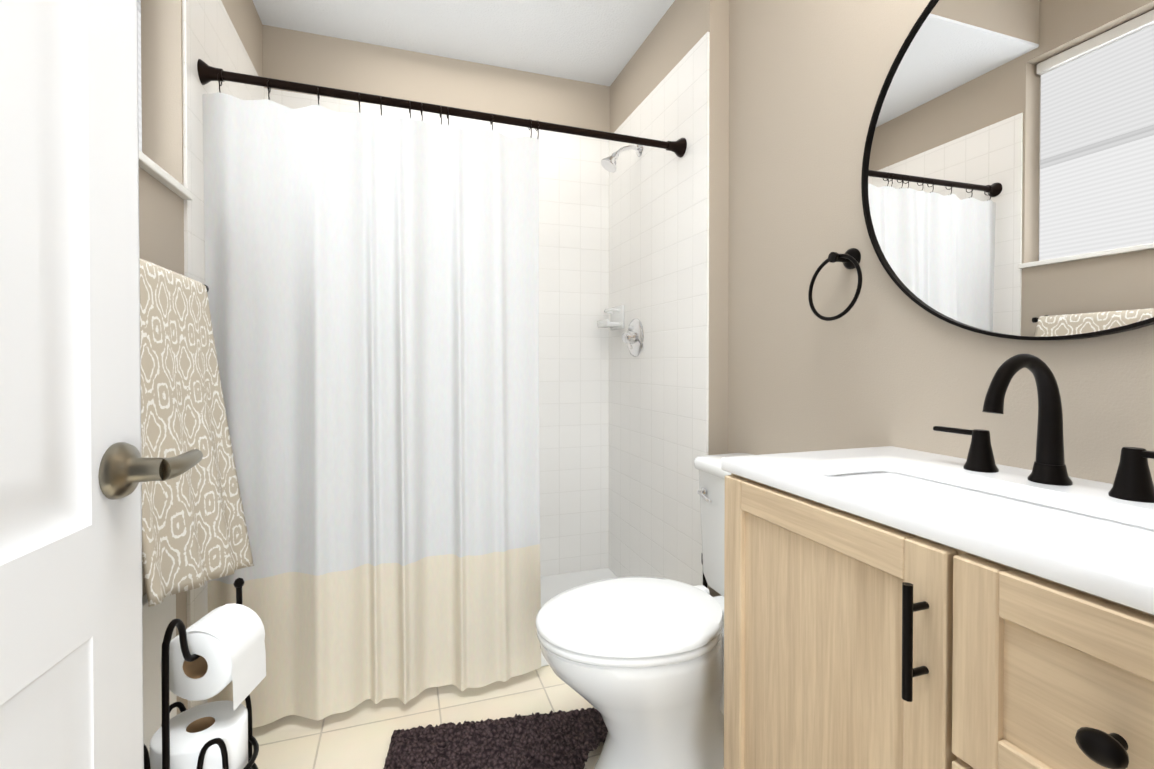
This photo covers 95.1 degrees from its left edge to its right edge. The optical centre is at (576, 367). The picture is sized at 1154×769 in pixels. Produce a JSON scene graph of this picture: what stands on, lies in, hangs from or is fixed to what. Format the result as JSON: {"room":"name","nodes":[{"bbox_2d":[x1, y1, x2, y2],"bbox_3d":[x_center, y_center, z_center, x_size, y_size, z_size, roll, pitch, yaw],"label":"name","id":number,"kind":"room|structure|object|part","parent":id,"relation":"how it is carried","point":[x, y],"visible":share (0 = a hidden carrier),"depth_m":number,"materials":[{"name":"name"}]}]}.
{"room":"bathroom","nodes":[
{"label":"bathroom","id":0,"kind":"room"},
{"bbox_2d":[139,0,262,714],"bbox_3d":[-0.935,-0.364,0.852,0.170,2.840,2.700,0,1,-18],"label":"wall","id":1,"kind":"structure","parent":0,"point":[161,224],"depth_m":1.33,"materials":[{"name":"beige paint"}]},
{"bbox_2d":[137,0,141,151],"bbox_3d":[-0.970,-0.895,0.888,0.050,0.900,0.900,0,1,-18],"label":"window","id":2,"kind":"structure","parent":1,"relation":"in","point":[139,77],"depth_m":1.30,"materials":[{"name":"white"}]},
{"bbox_2d":[143,593,176,756],"bbox_3d":[-0.876,0.774,0.989,0.022,0.560,0.560,0,1,-18],"label":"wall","id":3,"kind":"structure","parent":1,"relation":"attached to","point":[158,618],"depth_m":1.14,"materials":[{"name":"white paint"}]},
{"bbox_2d":[139,150,192,199],"bbox_3d":[-0.912,-0.439,0.909,0.130,0.020,0.935,0,1,-18],"label":"window sill","id":4,"kind":"structure","parent":1,"relation":"attached to","point":[157,172],"depth_m":1.21,"materials":[{"name":"white wood"}]},
{"bbox_2d":[140,258,253,606],"bbox_3d":[-0.829,0.158,1.059,0.159,0.742,0.659,0,1,-18],"label":"towel","id":5,"kind":"object","parent":1,"relation":"attached to","point":[194,532],"visible":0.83,"depth_m":1.08,"materials":[{"name":"beige fabric"}]},
{"bbox_2d":[182,0,269,708],"bbox_3d":[-1.141,-0.044,1.753,0.008,2.180,0.812,0,1,-18],"label":"shower wall tile","id":6,"kind":"structure","parent":1,"relation":"attached to","point":[209,35],"depth_m":1.44,"materials":[{"name":"white tile"}]},
{"bbox_2d":[197,59,686,727],"bbox_3d":[-0.326,0.077,1.696,1.516,1.869,0.102,0,1,-18],"label":"shower curtain","id":7,"kind":"object","parent":6,"relation":"attached to","point":[371,283],"visible":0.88,"depth_m":1.60,"materials":[{"name":"white fabric"}]},
{"bbox_2d":[252,665,603,768],"bbox_3d":[-0.127,1.101,1.243,2.000,0.100,2.900,0,1,-18],"label":"floor","id":8,"kind":"structure","parent":0,"point":[358,736],"depth_m":1.57,"materials":[{"name":"tile"}]},
{"bbox_2d":[144,578,265,768],"bbox_3d":[-0.627,0.720,0.888,0.164,0.667,0.195,0,1,-18],"label":"toilet paper holder","id":9,"kind":"object","parent":8,"relation":"on","point":[214,652],"visible":0.96,"depth_m":0.86,"materials":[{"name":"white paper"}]},
{"bbox_2d":[367,568,617,699],"bbox_3d":[-0.449,0.988,2.084,1.508,0.110,0.682,0,1,-18],"label":"curb","id":10,"kind":"object","parent":8,"relation":"on","point":[552,586],"visible":0.06,"depth_m":2.49,"materials":[{"name":"white ceramic"}]},
{"bbox_2d":[383,707,607,768],"bbox_3d":[-0.129,1.035,1.135,0.660,0.043,0.850,0,1,-9],"label":"rug","id":11,"kind":"object","parent":8,"relation":"on","point":[560,739],"visible":0.98,"depth_m":1.43,"materials":[{"name":"brown fabric"}]},
{"bbox_2d":[536,453,752,768],"bbox_3d":[0.263,0.664,1.389,0.756,0.772,0.452,0,1,-18],"label":"toilet","id":12,"kind":"object","parent":8,"relation":"on","point":[637,662],"visible":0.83,"depth_m":1.27,"materials":[{"name":"white ceramic"}]},
{"bbox_3d":[0.149,0.633,1.351,0.515,0.051,0.390,0,1,-18],"label":"seat lid","id":13,"kind":"part","parent":12,"relation":"part of","materials":[{"name":"white ceramic"}]},
{"bbox_3d":[0.378,0.374,1.550,0.032,0.027,0.089,0,1,-18],"label":"lever","id":14,"kind":"part","parent":12,"relation":"part of","materials":[{"name":"silver metal"}]},
{"bbox_3d":[0.521,0.471,1.474,0.212,0.387,0.452,0,1,-18],"label":"tank","id":15,"kind":"part","parent":12,"relation":"part of","materials":[{"name":"white ceramic"}]},
{"bbox_2d":[701,553,707,587],"bbox_3d":[0.418,0.824,1.722,0.094,0.445,0.094,0,1,-18],"label":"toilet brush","id":16,"kind":"object","parent":8,"relation":"on","point":[705,584],"visible":0.06,"depth_m":1.71,"materials":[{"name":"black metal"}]},
{"bbox_2d":[721,354,1153,768],"bbox_3d":[0.612,0.517,0.772,0.493,1.078,0.776,0,1,-18],"label":"vanity cabinet","id":17,"kind":"object","parent":8,"relation":"on","point":[889,607],"visible":1,"depth_m":0.72,"materials":[{"name":"brown wood"}]},
{"bbox_2d":[825,471,1153,564],"bbox_3d":[0.591,0.267,0.765,0.275,0.119,0.565,0,1,-18],"label":"basin","id":18,"kind":"object","parent":17,"relation":"in","point":[1126,535],"depth_m":0.82,"materials":[{"name":"white ceramic"}]},
{"bbox_3d":[0.444,0.493,0.553,0.036,0.459,0.208,0,1,-18],"label":"handle","id":19,"kind":"part","parent":17,"relation":"part of","materials":[{"name":"black metal"}]},
{"bbox_2d":[933,354,1153,502],"bbox_3d":[0.704,0.081,0.826,0.172,0.206,0.377,0,1,-18],"label":"faucet","id":20,"kind":"object","parent":17,"relation":"on","point":[1048,479],"depth_m":0.83,"materials":[{"name":"black metal"}]},
{"bbox_2d":[262,25,609,131],"bbox_3d":[-0.547,-0.381,2.484,2.000,2.840,0.150,0,1,-18],"label":"wall","id":21,"kind":"structure","parent":0,"point":[322,60],"depth_m":2.36,"materials":[{"name":"beige paint"}]},
{"bbox_2d":[270,89,605,576],"bbox_3d":[-0.558,-0.050,2.401,1.524,2.180,0.008,0,1,-18],"label":"shower wall tile","id":22,"kind":"structure","parent":21,"relation":"attached to","point":[572,176],"depth_m":2.57,"materials":[{"name":"white tile"}]},
{"bbox_2d":[253,0,674,85],"bbox_3d":[-0.417,-1.402,1.964,1.524,0.012,0.899,0,1,-18],"label":"ceiling","id":23,"kind":"structure","parent":0,"point":[599,42],"depth_m":2.17,"materials":[{"name":"white paint"}]},
{"bbox_2d":[610,0,1153,596],"bbox_3d":[0.698,-0.370,1.398,0.226,2.840,2.700,0,1,-18],"label":"wall","id":24,"kind":"structure","parent":0,"point":[794,94],"depth_m":1.41,"materials":[{"name":"beige paint"}]},
{"bbox_2d":[606,32,709,585],"bbox_3d":[0.307,-0.048,2.205,0.008,2.180,0.870,0,1,-18],"label":"shower wall tile","id":25,"kind":"structure","parent":24,"relation":"attached to","point":[624,436],"depth_m":2.11,"materials":[{"name":"white tile"}]},
{"bbox_2d":[597,305,623,329],"bbox_3d":[0.157,-0.237,2.505,0.085,0.110,0.150,0,1,-18],"label":"soap dish","id":26,"kind":"object","parent":25,"relation":"attached to","point":[616,322],"visible":1,"depth_m":2.47,"materials":[{"name":"white ceramic"}]},
{"bbox_2d":[601,145,642,172],"bbox_3d":[0.189,-0.904,2.255,0.180,0.140,0.078,0,1,-18],"label":"shower head","id":27,"kind":"object","parent":25,"relation":"attached to","point":[609,164],"visible":0.94,"depth_m":2.24},
{"bbox_2d":[622,318,643,356],"bbox_3d":[0.231,-0.133,2.326,0.059,0.170,0.170,0,1,-18],"label":"shower valve","id":28,"kind":"object","parent":25,"relation":"attached to","point":[633,337],"visible":1,"depth_m":2.30,"materials":[{"name":"silver metal"}]},
{"bbox_2d":[808,248,861,320],"bbox_3d":[0.653,-0.206,1.305,0.072,0.182,0.166,0,1,-18],"label":"towel ring","id":29,"kind":"object","parent":24,"relation":"attached to","point":[850,258],"visible":1,"depth_m":1.29,"materials":[{"name":"black metal"}]},
{"bbox_2d":[861,0,1153,340],"bbox_3d":[0.816,-0.439,0.898,0.019,0.785,0.785,0,1,-18],"label":"mirror glass","id":30,"kind":"object","parent":24,"relation":"attached to","point":[1007,183],"visible":0.98,"depth_m":0.95,"materials":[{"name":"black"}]},
{"bbox_3d":[0.288,-0.356,-0.015,2.000,2.840,0.120,0,1,-18],"label":"wall","id":31,"kind":"structure","parent":0,"visible":0},
{"bbox_2d":[0,0,202,768],"bbox_3d":[-0.420,0.042,0.262,0.168,2.020,0.766,0,1,-18],"label":"door leaf","id":32,"kind":"structure","parent":31,"relation":"in","point":[76,470],"depth_m":0.52,"materials":[{"name":"white paint"}]},
{"bbox_3d":[-0.479,0.113,0.601,0.068,0.062,0.087,0,1,-18],"label":"door handle","id":33,"kind":"part","parent":32,"relation":"part of","materials":[{"name":"silver metal"}]}
]}

